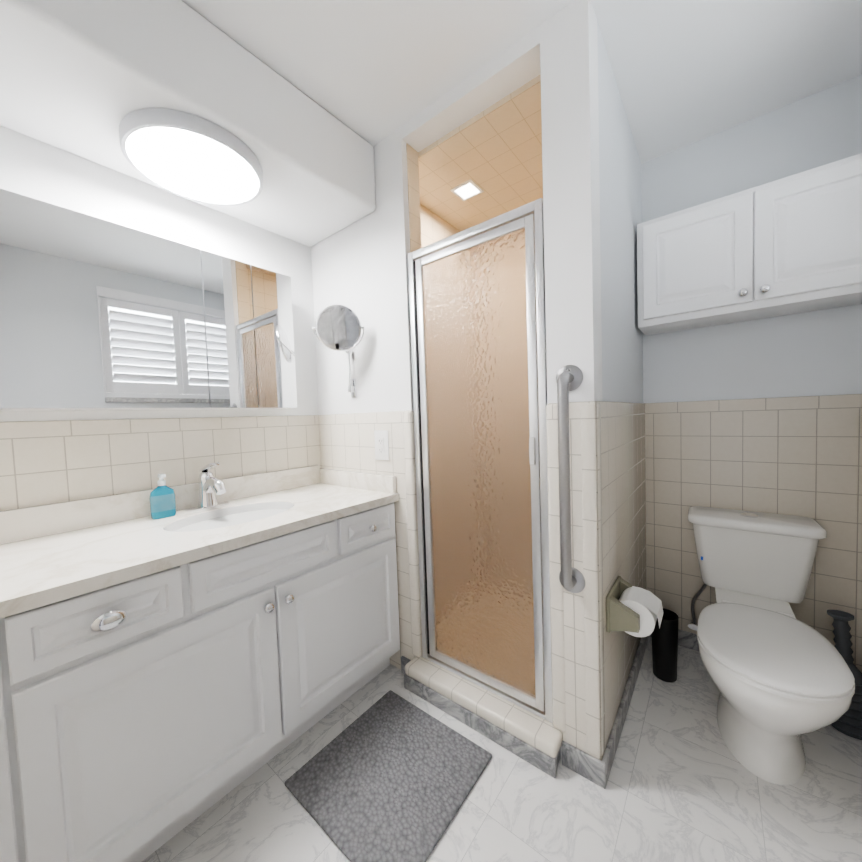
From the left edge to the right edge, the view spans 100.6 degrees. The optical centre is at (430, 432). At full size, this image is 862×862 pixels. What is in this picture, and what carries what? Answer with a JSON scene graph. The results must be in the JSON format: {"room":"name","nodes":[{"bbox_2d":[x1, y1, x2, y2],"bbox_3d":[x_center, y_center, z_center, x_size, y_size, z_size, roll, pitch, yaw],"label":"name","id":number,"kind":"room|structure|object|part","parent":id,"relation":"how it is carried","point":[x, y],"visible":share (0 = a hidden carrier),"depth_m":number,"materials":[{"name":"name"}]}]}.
{"room":"bathroom","nodes":[
{"label":"bathroom","id":0,"kind":"room"},
{"bbox_2d":[0,125,318,421],"bbox_3d":[-1.073,-0.043,1.398,0.100,2.320,1.600,0,3,38],"label":"wall","id":1,"kind":"structure","parent":0,"point":[30,167],"depth_m":1.36,"materials":[{"name":"white paint"}]},
{"bbox_2d":[0,188,296,410],"bbox_3d":[-0.969,-0.384,1.326,0.148,0.594,0.915,0,3,38],"label":"mirror cabinet","id":2,"kind":"object","parent":1,"relation":"attached to","point":[97,313],"visible":1,"depth_m":1.18,"materials":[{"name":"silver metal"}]},
{"bbox_3d":[-0.800,-0.395,1.429,0.012,0.592,0.181,0,3,38],"label":"door","id":3,"kind":"part","parent":2,"relation":"part of","materials":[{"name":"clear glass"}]},
{"bbox_3d":[-0.686,-0.405,1.572,0.012,0.592,0.176,0,3,38],"label":"door","id":4,"kind":"part","parent":2,"relation":"part of","materials":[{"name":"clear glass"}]},
{"bbox_2d":[0,415,320,510],"bbox_3d":[-0.973,0.527,1.437,0.008,1.170,1.280,0,3,38],"label":"wall tile","id":5,"kind":"structure","parent":1,"relation":"attached to","point":[46,462],"depth_m":1.30,"materials":[{"name":"beige tile"}]},
{"bbox_2d":[0,465,320,562],"bbox_3d":[-0.977,0.254,1.406,0.019,0.095,1.238,0,3,38],"label":"backsplash","id":6,"kind":"structure","parent":1,"relation":"attached to","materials":[{"name":"stone"}]},
{"bbox_2d":[311,0,602,758],"bbox_3d":[-0.028,-0.086,1.524,1.380,2.320,0.100,0,3,38],"label":"wall","id":7,"kind":"structure","parent":0,"point":[570,115],"depth_m":1.11,"materials":[{"name":"white paint"}]},
{"bbox_2d":[312,304,364,397],"bbox_3d":[-0.386,-0.356,1.588,0.181,0.391,0.214,0,3,38],"label":"magnifying mirror","id":8,"kind":"object","parent":7,"relation":"attached to","point":[338,327],"visible":1,"depth_m":1.56,"materials":[{"name":"silver metal"}]},
{"bbox_3d":[-0.402,-0.453,1.554,0.134,0.175,0.125,0,3,38],"label":"glass","id":9,"kind":"part","parent":8,"relation":"part of","materials":[{"name":"white"}]},
{"bbox_3d":[-0.387,-0.295,1.700,0.010,0.168,0.006,0,3,38],"label":"arm","id":10,"kind":"part","parent":8,"relation":"part of"},
{"bbox_3d":[-0.388,-0.295,1.703,0.018,0.168,0.006,0,3,38],"label":"arm","id":11,"kind":"part","parent":8,"relation":"part of"},
{"bbox_3d":[-0.384,-0.295,1.697,0.018,0.168,0.006,0,3,38],"label":"arm","id":12,"kind":"part","parent":8,"relation":"part of"},
{"bbox_3d":[-0.384,-0.295,1.700,0.010,0.168,0.006,0,3,38],"label":"arm","id":13,"kind":"part","parent":8,"relation":"part of"},
{"bbox_3d":[-0.372,-0.212,1.717,0.032,0.090,0.010,0,3,38],"label":"plate","id":14,"kind":"part","parent":8,"relation":"part of","materials":[{"name":"silver metal"}]},
{"bbox_2d":[319,411,414,669],"bbox_3d":[-0.335,0.492,1.740,0.630,1.170,0.008,0,3,38],"label":"wall tile","id":15,"kind":"structure","parent":7,"relation":"attached to","point":[347,442],"depth_m":1.62,"materials":[{"name":"beige tile"}]},
{"bbox_2d":[374,430,388,460],"bbox_3d":[-0.223,0.058,1.609,0.088,0.134,0.009,0,3,38],"label":"electrical outlet","id":16,"kind":"object","parent":15,"relation":"attached to","point":[381,445],"visible":1,"depth_m":1.60,"materials":[{"name":"white plastic"}]},
{"bbox_2d":[401,656,410,673],"bbox_3d":[-0.103,1.039,1.582,0.070,0.075,0.012,0,3,38],"label":"baseboard","id":17,"kind":"structure","parent":7,"relation":"attached to","point":[404,661],"depth_m":1.59,"materials":[{"name":"stone"}]},
{"bbox_2d":[403,411,421,656],"bbox_3d":[-0.065,0.440,1.558,0.049,1.070,0.072,0,3,38],"label":"wall tile","id":18,"kind":"object","parent":7,"relation":"attached to","point":[412,521],"depth_m":1.53,"materials":[{"name":"beige tile"}]},
{"bbox_2d":[406,143,421,252],"bbox_3d":[-0.041,-0.111,1.551,0.005,2.170,0.070,0,3,38],"label":"tiled wall","id":19,"kind":"structure","parent":7,"relation":"attached to","point":[414,198],"depth_m":1.51,"materials":[{"name":"beige tile"}]},
{"bbox_2d":[415,258,435,657],"bbox_3d":[-0.018,0.125,1.489,0.030,1.656,0.018,0,3,38],"label":"shower door frame","id":20,"kind":"object","parent":7,"relation":"attached to","point":[425,445],"depth_m":1.48,"materials":[{"name":"silver metal"}]},
{"bbox_2d":[414,261,429,654],"bbox_3d":[-0.035,0.125,1.502,0.012,1.656,0.010,0,3,38],"label":"seal","id":21,"kind":"object","parent":20,"relation":"attached to","point":[421,455],"visible":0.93,"depth_m":1.50,"materials":[{"name":"grey metal"}]},
{"bbox_2d":[421,217,524,265],"bbox_3d":[0.137,-0.687,1.307,0.440,0.030,0.018,0,3,38],"label":"shower door frame","id":22,"kind":"structure","parent":7,"relation":"attached to","point":[510,227],"depth_m":1.28,"materials":[{"name":"silver metal"}]},
{"bbox_2d":[412,201,533,259],"bbox_3d":[0.135,-0.723,1.310,0.516,0.030,0.030,0,3,38],"label":"shower door frame","id":23,"kind":"object","parent":7,"relation":"attached to","point":[525,210],"visible":0.75,"depth_m":1.27,"materials":[{"name":"silver metal"}]},
{"bbox_2d":[404,673,556,777],"bbox_3d":[0.141,1.050,1.319,0.640,0.058,0.018,0,3,38],"label":"baseboard","id":24,"kind":"structure","parent":7,"relation":"attached to","point":[533,756],"depth_m":1.26,"materials":[{"name":"stone"}]},
{"bbox_2d":[408,198,552,722],"bbox_3d":[0.164,0.118,1.347,0.568,1.714,0.030,0,3,38],"label":"shower door","id":25,"kind":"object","parent":7,"relation":"attached to","point":[475,327],"visible":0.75,"depth_m":1.31,"materials":[{"name":"orange glass"}]},
{"bbox_2d":[435,651,535,707],"bbox_3d":[0.194,0.937,1.379,0.440,0.030,0.018,0,3,38],"label":"shower door frame","id":26,"kind":"object","parent":7,"relation":"attached to","point":[498,685],"depth_m":1.35,"materials":[{"name":"silver metal"}]},
{"bbox_2d":[525,214,544,711],"bbox_3d":[0.346,0.125,1.192,0.030,1.656,0.030,0,3,38],"label":"shower door frame","id":27,"kind":"structure","parent":7,"relation":"attached to","point":[534,433],"depth_m":1.19,"materials":[{"name":"silver metal"}]},
{"bbox_3d":[0.335,0.062,1.184,0.017,0.090,0.012,0,3,38],"label":"shower door pull","id":28,"kind":"part","parent":27,"relation":"part of","materials":[{"name":"silver metal"}]},
{"bbox_2d":[546,403,565,731],"bbox_3d":[0.421,0.440,1.171,0.049,1.070,0.072,0,3,38],"label":"wall tile","id":29,"kind":"object","parent":7,"relation":"attached to","point":[557,654],"depth_m":1.15,"materials":[{"name":"beige tile"}]},
{"bbox_2d":[556,401,601,759],"bbox_3d":[0.459,0.492,1.109,0.118,1.170,0.008,0,3,38],"label":"wall tile","id":30,"kind":"structure","parent":7,"relation":"attached to","point":[574,734],"depth_m":1.11,"materials":[{"name":"beige tile"}]},
{"bbox_2d":[556,365,584,592],"bbox_3d":[0.410,0.148,1.078,0.080,0.706,0.078,0,3,38],"label":"grab rail","id":31,"kind":"object","parent":30,"relation":"attached to","point":[568,379],"visible":1,"depth_m":1.05,"materials":[{"name":"silver metal"}]},
{"bbox_2d":[561,741,605,788],"bbox_3d":[0.477,1.039,1.122,0.130,0.075,0.012,0,3,38],"label":"baseboard","id":32,"kind":"structure","parent":7,"relation":"attached to","point":[584,764],"depth_m":1.11,"materials":[{"name":"stone"}]},
{"bbox_2d":[581,403,604,756],"bbox_3d":[0.497,0.453,1.101,0.052,1.095,0.052,0,3,38],"label":"wall tile","id":33,"kind":"structure","parent":7,"relation":"attached to","point":[589,512],"depth_m":1.08,"materials":[{"name":"beige tile"}]},
{"bbox_2d":[401,26,540,151],"bbox_3d":[0.136,-1.219,1.312,0.580,0.050,0.100,0,3,38],"label":"wall","id":34,"kind":"structure","parent":0,"point":[512,68],"depth_m":1.27,"materials":[{"name":"white paint"}]},
{"bbox_2d":[142,636,861,861],"bbox_3d":[-0.021,1.128,0.914,2.350,0.050,3.020,0,3,38],"label":"floor","id":35,"kind":"structure","parent":0,"point":[684,784],"depth_m":1.04,"materials":[{"name":"tile"}]},
{"bbox_2d":[0,462,399,861],"bbox_3d":[-0.735,0.615,1.253,0.588,0.995,1.260,0,3,38],"label":"bathroom vanity","id":36,"kind":"object","parent":35,"relation":"on","point":[211,642],"visible":1,"depth_m":0.97,"materials":[{"name":"white paint"}]},
{"bbox_3d":[-0.749,0.427,0.827,0.019,0.135,0.297,0,3,38],"label":"drawer","id":37,"kind":"part","parent":36,"relation":"part of","materials":[{"name":"white paint"}]},
{"bbox_3d":[-0.730,0.426,0.811,0.030,0.034,0.034,0,3,38],"label":"knob","id":38,"kind":"part","parent":36,"relation":"part of","materials":[{"name":"silver metal"}]},
{"bbox_3d":[-0.661,0.753,0.937,0.019,0.492,0.541,0,3,38],"label":"door","id":39,"kind":"part","parent":36,"relation":"part of","materials":[{"name":"white paint"}]},
{"bbox_2d":[0,482,399,660],"bbox_3d":[-0.751,0.368,1.249,0.567,0.134,1.260,0,3,38],"label":"countertop","id":40,"kind":"structure","parent":36,"relation":"on","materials":[{"name":"stone"}]},
{"bbox_2d":[149,474,175,518],"bbox_3d":[-0.965,0.227,1.287,0.047,0.156,0.074,0,3,38],"label":"soap bottle","id":41,"kind":"object","parent":40,"relation":"on","point":[162,500],"visible":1,"depth_m":1.27,"materials":[{"name":"blue plastic"}]},
{"bbox_2d":[185,462,229,512],"bbox_3d":[-0.842,0.206,1.380,0.182,0.183,0.155,0,3,38],"label":"faucet","id":42,"kind":"object","parent":40,"relation":"on","point":[209,485],"depth_m":1.39,"materials":[{"name":"silver metal"}]},
{"bbox_3d":[-0.499,0.539,1.101,0.030,0.032,0.032,0,3,38],"label":"knob door","id":43,"kind":"part","parent":36,"relation":"part of","materials":[{"name":"silver metal"}]},
{"bbox_3d":[-0.458,0.535,1.153,0.030,0.032,0.032,0,3,38],"label":"knob door","id":44,"kind":"part","parent":36,"relation":"part of","materials":[{"name":"silver metal"}]},
{"bbox_3d":[-0.319,0.722,1.367,0.019,0.492,0.543,0,3,38],"label":"door","id":45,"kind":"part","parent":36,"relation":"part of","materials":[{"name":"white paint"}]},
{"bbox_3d":[-0.253,0.382,1.451,0.019,0.135,0.290,0,3,38],"label":"drawer","id":46,"kind":"part","parent":36,"relation":"part of","materials":[{"name":"white paint"}]},
{"bbox_3d":[-0.233,0.383,1.435,0.030,0.032,0.032,0,3,38],"label":"knob","id":47,"kind":"part","parent":36,"relation":"part of","materials":[{"name":"silver metal"}]},
{"bbox_2d":[284,690,491,861],"bbox_3d":[-0.128,1.089,1.157,0.480,0.014,0.470,0,3,38],"label":"bath mat","id":48,"kind":"object","parent":35,"relation":"on","point":[390,776],"visible":1,"depth_m":1.11,"materials":[{"name":"grey fabric"}]},
{"bbox_2d":[556,749,560,764],"bbox_3d":[0.197,1.044,1.388,0.620,0.060,0.160,0,3,38],"label":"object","id":49,"kind":"object","parent":35,"relation":"on","point":[558,756],"visible":0.07,"depth_m":1.17,"materials":[{"name":"stone"}]},
{"bbox_2d":[405,656,562,757],"bbox_3d":[0.190,0.998,1.380,0.640,0.045,0.175,0,3,38],"label":"curb","id":50,"kind":"object","parent":49,"relation":"on","point":[536,732],"visible":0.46,"depth_m":1.28,"materials":[{"name":"beige tile"}]},
{"bbox_2d":[651,608,678,682],"bbox_3d":[0.995,0.905,1.524,0.100,0.270,0.100,0,3,38],"label":"toilet brush holder","id":51,"kind":"object","parent":35,"relation":"on","point":[664,647],"visible":0.81,"depth_m":1.49,"materials":[{"name":"black plastic"}]},
{"bbox_2d":[688,506,854,784],"bbox_3d":[1.134,0.699,1.240,0.405,0.698,0.788,0,3,37],"label":"toilet","id":52,"kind":"object","parent":35,"relation":"on","point":[781,676],"visible":1,"depth_m":1.13,"materials":[{"name":"white ceramic"}]},
{"bbox_3d":[1.307,0.511,1.471,0.375,0.270,0.190,0,3,37],"label":"tank","id":53,"kind":"part","parent":52,"relation":"part of","materials":[{"name":"white ceramic"}]},
{"bbox_3d":[1.296,0.358,1.456,0.405,0.036,0.210,0,3,37],"label":"tank lid","id":54,"kind":"part","parent":52,"relation":"part of","materials":[{"name":"white ceramic"}]},
{"bbox_3d":[1.080,0.861,1.169,0.330,0.385,0.572,0,3,37],"label":"bowl","id":55,"kind":"part","parent":52,"relation":"part of","materials":[{"name":"white ceramic"}]},
{"bbox_3d":[1.032,0.662,1.106,0.336,0.015,0.457,0,3,37],"label":"seat","id":56,"kind":"part","parent":52,"relation":"part of","materials":[{"name":"white plastic"}]},
{"bbox_3d":[1.032,0.644,1.106,0.334,0.017,0.456,0,3,37],"label":"lid","id":57,"kind":"part","parent":52,"relation":"part of","materials":[{"name":"white plastic"}]},
{"bbox_2d":[827,609,861,739],"bbox_3d":[1.459,0.841,1.243,0.147,0.400,0.146,0,3,38],"label":"plunger","id":58,"kind":"object","parent":35,"relation":"on","point":[848,722],"visible":0.62,"depth_m":1.24,"materials":[{"name":"grey rubber"}]},
{"bbox_2d":[181,0,861,163],"bbox_3d":[0.051,-1.267,1.004,2.350,0.080,2.520,0,3,38],"label":"ceiling","id":59,"kind":"structure","parent":0,"point":[373,73],"depth_m":1.17,"materials":[{"name":"white paint"}]},
{"bbox_2d":[0,0,375,246],"bbox_3d":[-0.833,-1.065,1.210,0.510,0.280,1.280,0,3,38],"label":"ceiling soffit","id":60,"kind":"structure","parent":59,"relation":"attached to","point":[82,78],"depth_m":1.04,"materials":[{"name":"white paint"}]},
{"bbox_2d":[119,108,262,205],"bbox_3d":[-0.787,-0.903,1.208,0.400,0.045,0.400,0,3,38],"label":"ceiling light","id":61,"kind":"object","parent":60,"relation":"attached to","point":[189,156],"visible":1,"depth_m":1.15,"materials":[{"name":"grey plastic"}]},
{"bbox_2d":[418,74,542,231],"bbox_3d":[0.356,-1.234,1.724,0.830,0.070,0.820,0,3,38],"label":"shower ceiling","id":62,"kind":"structure","parent":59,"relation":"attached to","point":[493,152],"depth_m":1.57,"materials":[{"name":"beige tile"}]},
{"bbox_2d":[450,179,483,200],"bbox_3d":[0.178,-1.192,1.766,0.120,0.006,0.120,0,3,38],"label":"light","id":63,"kind":"object","parent":62,"relation":"attached to","point":[467,190],"visible":1,"depth_m":1.76,"materials":[{"name":"white plastic"}]},
{"bbox_2d":[597,21,642,402],"bbox_3d":[0.759,-0.111,1.485,0.100,2.320,0.820,0,3,38],"label":"wall","id":64,"kind":"structure","parent":0,"point":[620,220],"depth_m":1.31,"materials":[{"name":"white paint"}]},
{"bbox_2d":[595,401,646,760],"bbox_3d":[0.788,0.466,1.434,0.008,1.170,0.928,0,3,38],"label":"wall tile","id":65,"kind":"structure","parent":64,"relation":"attached to","point":[623,472],"depth_m":1.29,"materials":[{"name":"beige tile"}]},
{"bbox_2d":[606,576,662,636],"bbox_3d":[0.664,0.573,1.159,0.140,0.121,0.185,0,3,38],"label":"toilet paper holder","id":66,"kind":"object","parent":65,"relation":"attached to","point":[632,610],"visible":1,"depth_m":1.11,"materials":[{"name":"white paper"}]},
{"bbox_3d":[0.614,0.570,1.198,0.012,0.115,0.185,0,3,38],"label":"plate","id":67,"kind":"part","parent":66,"relation":"part of","materials":[{"name":"yellow ceramic"}]},
{"bbox_3d":[0.601,0.574,1.112,0.080,0.105,0.028,0,3,38],"label":"arm","id":68,"kind":"part","parent":66,"relation":"part of"},
{"bbox_2d":[602,636,648,784],"bbox_3d":[0.812,1.013,1.449,0.012,0.075,0.920,0,3,38],"label":"baseboard","id":69,"kind":"structure","parent":64,"relation":"attached to","point":[612,744],"depth_m":1.30,"materials":[{"name":"stone"}]},
{"bbox_2d":[641,75,861,402],"bbox_3d":[1.022,-0.137,1.863,1.900,2.320,0.100,0,3,38],"label":"wall","id":70,"kind":"structure","parent":0,"point":[816,353],"depth_m":1.49,"materials":[{"name":"white paint"}]},
{"bbox_2d":[649,629,698,650],"bbox_3d":[1.385,0.987,1.573,0.730,0.075,0.012,0,3,38],"label":"baseboard","id":71,"kind":"structure","parent":70,"relation":"attached to","point":[686,639],"depth_m":1.70,"materials":[{"name":"stone"}]},
{"bbox_2d":[637,153,861,334],"bbox_3d":[1.252,-0.688,1.399,0.755,0.445,0.272,0,3,38],"label":"upper cabinet","id":72,"kind":"object","parent":70,"relation":"attached to","point":[791,244],"visible":1,"depth_m":1.32,"materials":[{"name":"white paint"}]},
{"bbox_3d":[1.052,-0.686,1.435,0.354,0.395,0.019,0,3,38],"label":"door","id":73,"kind":"part","parent":72,"relation":"part of","materials":[{"name":"white paint"}]},
{"bbox_3d":[1.159,-0.519,1.330,0.030,0.030,0.030,0,3,38],"label":"knob","id":74,"kind":"part","parent":72,"relation":"part of","materials":[{"name":"silver metal"}]},
{"bbox_3d":[1.206,-0.519,1.293,0.030,0.030,0.030,0,3,38],"label":"knob","id":75,"kind":"part","parent":72,"relation":"part of","materials":[{"name":"silver metal"}]},
{"bbox_3d":[1.332,-0.686,1.212,0.354,0.395,0.019,0,3,38],"label":"door","id":76,"kind":"part","parent":72,"relation":"part of","materials":[{"name":"white paint"}]},
{"bbox_2d":[645,394,861,672],"bbox_3d":[1.372,0.440,1.556,0.770,1.170,0.008,0,3,38],"label":"wall tile","id":77,"kind":"structure","parent":70,"relation":"attached to","point":[799,456],"depth_m":1.51,"materials":[{"name":"beige tile"}]},
{"bbox_2d":[688,584,706,630],"bbox_3d":[1.224,0.772,1.634,0.079,0.250,0.090,0,3,38],"label":"supply valve","id":78,"kind":"object","parent":77,"relation":"attached to","point":[693,625],"visible":0.9,"depth_m":1.62,"materials":[{"name":"silver metal"}]},
{"bbox_3d":[1.190,0.879,1.617,0.048,0.026,0.008,0,3,38],"label":"handle","id":79,"kind":"part","parent":78,"relation":"part of","materials":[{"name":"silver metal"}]},
{"bbox_3d":[0.062,-0.114,2.103,0.100,2.320,0.920,0,3,38],"label":"wall","id":80,"kind":"structure","parent":0,"visible":0},
{"bbox_2d":[420,204,459,247],"bbox_3d":[0.073,-0.076,2.032,0.005,2.250,0.820,0,3,38],"label":"shower wall tile","id":81,"kind":"structure","parent":80,"relation":"attached to","point":[435,228],"depth_m":1.95,"materials":[{"name":"beige tile"}]}
]}

